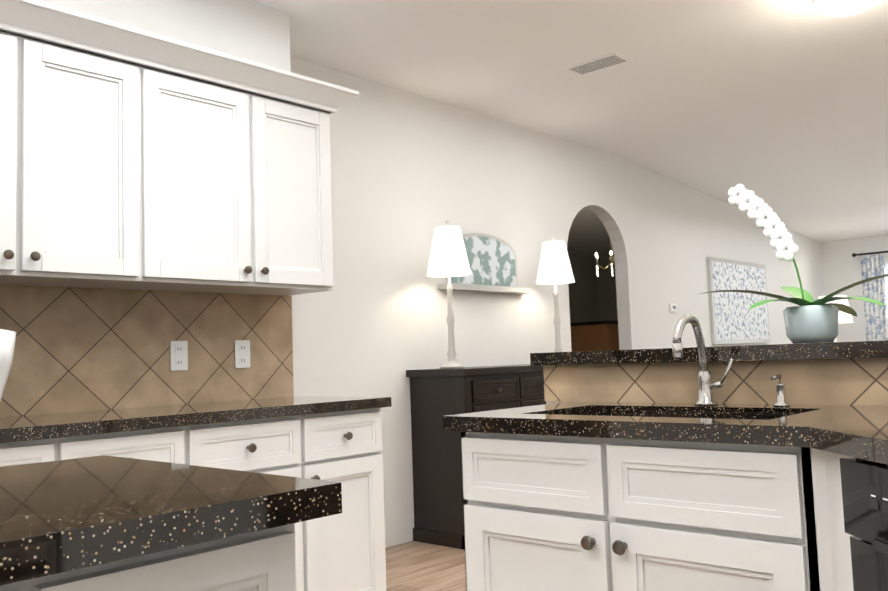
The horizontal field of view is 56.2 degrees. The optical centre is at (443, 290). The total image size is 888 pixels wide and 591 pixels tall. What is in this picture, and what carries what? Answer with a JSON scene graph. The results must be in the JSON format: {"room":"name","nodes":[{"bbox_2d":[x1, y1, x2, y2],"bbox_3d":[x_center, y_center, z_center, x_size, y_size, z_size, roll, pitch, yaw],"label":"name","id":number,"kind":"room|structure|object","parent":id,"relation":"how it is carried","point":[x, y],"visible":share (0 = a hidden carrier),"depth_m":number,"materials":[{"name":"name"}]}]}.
{"room":"kitchen","nodes":[
{"label":"kitchen","id":0,"kind":"room"},
{"bbox_2d":[38,0,296,395],"bbox_3d":[-2.546,-0.122,2.210,0.570,2.910,4.900,-6,-6,42],"label":"wall","id":1,"kind":"structure","parent":0,"point":[253,31],"depth_m":3.62,"materials":[{"name":"paint"}]},
{"bbox_2d":[0,0,167,289],"bbox_3d":[-1.452,-0.466,2.779,0.335,0.870,0.898,-6,-6,42],"label":"upper cabinet","id":2,"kind":"object","parent":1,"relation":"attached to","point":[131,158],"depth_m":2.79,"materials":[{"name":"white wood"}]},
{"bbox_2d":[140,40,271,293],"bbox_3d":[-1.039,-0.444,3.232,0.335,0.870,0.601,-6,-6,42],"label":"upper cabinet","id":3,"kind":"object","parent":1,"relation":"attached to","point":[218,109],"depth_m":3.18,"materials":[{"name":"white wood"}]},
{"bbox_2d":[248,68,335,295],"bbox_3d":[-0.764,-0.430,3.534,0.335,0.870,0.488,-6,-6,42],"label":"upper cabinet","id":4,"kind":"object","parent":1,"relation":"attached to","point":[302,250],"depth_m":3.48,"materials":[{"name":"white wood"}]},
{"bbox_2d":[385,541,465,590],"bbox_3d":[2.156,1.352,3.811,12.000,0.100,14.100,-6,-6,42],"label":"floor","id":5,"kind":"structure","parent":0,"point":[415,566],"depth_m":4.23,"materials":[{"name":"brown wood"}]},
{"bbox_2d":[0,425,211,466],"bbox_3d":[-1.296,0.885,2.577,0.620,0.875,0.888,-6,-6,42],"label":"base cabinet","id":6,"kind":"object","parent":5,"relation":"on","point":[190,445],"depth_m":2.54,"materials":[{"name":"white wood"}]},
{"bbox_2d":[0,455,341,590],"bbox_3d":[-0.665,0.706,0.873,0.647,0.915,0.944,-6,-6,42],"label":"kitchen island","id":7,"kind":"object","parent":5,"relation":"on","point":[104,523],"visible":1,"depth_m":0.94,"materials":[{"name":"black stone"}]},
{"bbox_2d":[0,329,15,400],"bbox_3d":[-0.659,0.112,0.940,0.312,0.278,0.312,-6,-6,42],"label":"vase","id":8,"kind":"object","parent":7,"relation":"on","point":[7,340],"visible":1,"depth_m":0.97,"materials":[{"name":"white ceramic"}]},
{"bbox_2d":[212,413,327,590],"bbox_3d":[-0.887,0.906,3.027,0.620,0.875,0.601,-6,-6,42],"label":"base cabinet","id":9,"kind":"object","parent":5,"relation":"on","point":[284,446],"depth_m":2.97,"materials":[{"name":"white wood"}]},
{"bbox_2d":[324,409,385,590],"bbox_3d":[-0.615,0.921,3.325,0.620,0.875,0.478,-6,-6,42],"label":"base cabinet","id":10,"kind":"object","parent":5,"relation":"on","point":[354,538],"depth_m":3.19,"materials":[{"name":"white wood"}]},
{"bbox_2d":[0,397,391,444],"bbox_3d":[-1.042,0.441,2.893,0.643,0.038,1.765,-6,-6,42],"label":"countertop","id":11,"kind":"structure","parent":10,"relation":"on","point":[137,418],"depth_m":2.77,"materials":[{"name":"black stone"}]},
{"bbox_2d":[406,364,545,549],"bbox_3d":[0.468,0.980,5.299,0.470,0.998,1.500,-6,-6,42],"label":"sideboard","id":12,"kind":"object","parent":5,"relation":"on","point":[436,395],"visible":0.29,"depth_m":4.80,"materials":[{"name":"brown wood"}]},
{"bbox_2d":[427,220,470,368],"bbox_3d":[0.034,0.021,4.929,0.267,0.881,0.267,-6,-6,42],"label":"table lamp","id":13,"kind":"object","parent":12,"relation":"on","point":[448,258],"visible":1,"depth_m":4.88,"materials":[{"name":"silver metal"}]},
{"bbox_2d":[536,236,574,351],"bbox_3d":[0.774,0.061,5.741,0.267,0.881,0.267,-6,-6,42],"label":"table lamp","id":14,"kind":"object","parent":12,"relation":"on","point":[555,268],"visible":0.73,"depth_m":5.69,"materials":[{"name":"silver metal"}]},
{"bbox_2d":[570,320,618,351],"bbox_3d":[2.097,1.097,10.104,0.570,1.420,1.140,-6,-6,42],"label":"cabinet","id":15,"kind":"object","parent":5,"relation":"on","point":[596,336],"visible":0.06,"depth_m":9.71,"materials":[{"name":"brown wood"}]},
{"bbox_2d":[442,380,887,590],"bbox_3d":[0.889,0.637,1.416,2.446,1.030,1.296,-6,-6,42],"label":"base cabinet","id":16,"kind":"object","parent":5,"relation":"on","point":[591,427],"depth_m":1.94,"materials":[{"name":"white wood"}]},
{"bbox_2d":[518,464,852,583],"bbox_3d":[0.770,0.247,1.264,2.356,0.038,1.467,-6,-6,42],"label":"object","id":17,"kind":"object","parent":16,"relation":"on","point":[792,523],"depth_m":1.69,"materials":[{"name":"white wood"}]},
{"bbox_2d":[770,374,789,405],"bbox_3d":[0.837,0.251,2.081,0.040,0.080,0.070,-6,-6,42],"label":"soap dispenser","id":18,"kind":"object","parent":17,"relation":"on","point":[780,395],"visible":1,"depth_m":2.08,"materials":[{"name":"silver metal"}]},
{"bbox_2d":[672,315,733,405],"bbox_3d":[0.671,0.183,2.169,0.109,0.240,0.191,-6,-6,42],"label":"faucet","id":19,"kind":"object","parent":16,"relation":"on","point":[706,385],"visible":1,"depth_m":2.21,"materials":[{"name":"silver metal"}]},
{"bbox_2d":[530,340,887,383],"bbox_3d":[0.913,0.108,1.528,2.476,0.040,1.546,-6,-6,42],"label":"countertop","id":20,"kind":"structure","parent":16,"relation":"on","point":[859,360],"depth_m":2.23,"materials":[{"name":"black stone"}]},
{"bbox_2d":[696,184,887,343],"bbox_3d":[0.992,-0.090,2.279,0.564,0.468,0.438,-6,-6,42],"label":"orchid plant","id":21,"kind":"object","parent":20,"relation":"on","point":[808,319],"visible":1,"depth_m":2.28,"materials":[{"name":"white plant"}]},
{"bbox_2d":[818,295,852,341],"bbox_3d":[4.579,0.875,9.681,0.400,1.620,0.400,-6,-6,42],"label":"floor lamp","id":22,"kind":"object","parent":5,"relation":"on","point":[844,317],"visible":0.15,"depth_m":9.58,"materials":[{"name":"silver metal"}]},
{"bbox_2d":[840,458,887,590],"bbox_3d":[1.006,0.691,1.127,0.589,0.868,0.598,-2,-5,-3],"label":"dishwasher","id":23,"kind":"object","parent":5,"relation":"on","point":[864,484],"visible":0.94,"depth_m":1.37,"materials":[{"name":"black metal"}]},
{"bbox_2d":[290,57,826,547],"bbox_3d":[1.905,0.141,7.428,0.120,2.910,8.820,-6,-6,42],"label":"wall","id":24,"kind":"structure","parent":0,"point":[410,171],"depth_m":5.46,"materials":[{"name":"paint"}]},
{"bbox_2d":[438,233,530,293],"bbox_3d":[0.279,-0.186,5.527,0.070,0.390,0.880,-6,-6,42],"label":"picture","id":25,"kind":"object","parent":24,"relation":"attached to","point":[492,260],"visible":0.77,"depth_m":5.56,"materials":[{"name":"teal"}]},
{"bbox_2d":[669,304,676,311],"bbox_3d":[2.068,0.161,7.495,0.024,0.070,0.100,-6,-6,42],"label":"thermostat","id":26,"kind":"object","parent":24,"relation":"attached to","point":[673,307],"visible":1,"depth_m":7.47,"materials":[{"name":"white plastic"}]},
{"bbox_2d":[707,257,770,343],"bbox_3d":[3.064,0.123,8.593,0.032,0.850,1.400,-6,-6,42],"label":"framed picture","id":27,"kind":"object","parent":24,"relation":"attached to","point":[734,319],"visible":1,"depth_m":8.49,"materials":[{"name":"multicoloured paper"}]},
{"bbox_2d":[252,0,887,255],"bbox_3d":[2.062,-1.337,4.027,12.000,0.620,14.100,-6,-6,42],"label":"ceiling","id":28,"kind":"structure","parent":0,"point":[779,108],"depth_m":5.06,"materials":[{"name":"paint"}]},
{"bbox_2d":[565,52,630,75],"bbox_3d":[0.880,-1.293,4.763,0.340,0.010,0.160,-6,-6,42],"label":"ceiling vent","id":29,"kind":"object","parent":28,"relation":"in","point":[600,63],"visible":1,"depth_m":4.75,"materials":[{"name":"white metal"}]},
{"bbox_2d":[595,240,614,275],"bbox_3d":[1.690,-0.590,8.458,0.376,0.875,0.326,-6,-6,42],"label":"chandelier","id":30,"kind":"object","parent":28,"relation":"hanging from","point":[611,260],"visible":0.6,"depth_m":8.40,"materials":[{"name":"gold metal"}]},
{"bbox_2d":[812,0,878,16],"bbox_3d":[1.872,-1.346,3.848,0.320,0.118,0.320,-6,-6,42],"label":"light","id":31,"kind":"object","parent":28,"relation":"attached to","point":[837,8],"visible":1,"depth_m":3.85,"materials":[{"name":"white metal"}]},
{"bbox_2d":[567,249,599,322],"bbox_3d":[0.210,0.376,9.624,0.100,2.910,6.000,-6,-6,42],"label":"wall","id":32,"kind":"structure","parent":0,"point":[592,296],"depth_m":11.50,"materials":[{"name":"black paint"}]},
{"bbox_2d":[598,254,617,320],"bbox_3d":[3.211,0.372,10.883,2.610,2.910,0.100,-6,-6,42],"label":"wall","id":33,"kind":"structure","parent":0,"point":[606,282],"depth_m":11.68,"materials":[{"name":"black paint"}]},
{"bbox_2d":[820,235,887,342],"bbox_3d":[6.595,0.107,9.046,4.890,2.910,0.120,-6,-6,42],"label":"wall","id":34,"kind":"structure","parent":0,"point":[841,266],"depth_m":10.37,"materials":[{"name":"paint"}]},
{"bbox_2d":[852,251,887,256],"bbox_3d":[6.627,-0.597,8.859,4.250,0.050,0.158,-6,-6,42],"label":"curtain rod","id":35,"kind":"object","parent":34,"relation":"attached to","point":[854,254],"visible":1,"depth_m":10.11,"materials":[{"name":"black metal"}]},
{"bbox_2d":[860,254,887,340],"bbox_3d":[5.221,0.613,10.006,0.254,2.090,0.054,-6,-6,42],"label":"curtain","id":36,"kind":"object","parent":35,"relation":"hanging from","point":[876,320],"visible":0.52,"depth_m":10.04,"materials":[{"name":"fabric"}]},
{"bbox_2d":[883,258,887,314],"bbox_3d":[5.663,0.261,9.755,0.980,1.360,0.070,-6,-6,42],"label":"window","id":37,"kind":"structure","parent":34,"relation":"in","point":[885,261],"depth_m":10.06,"materials":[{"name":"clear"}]}
]}

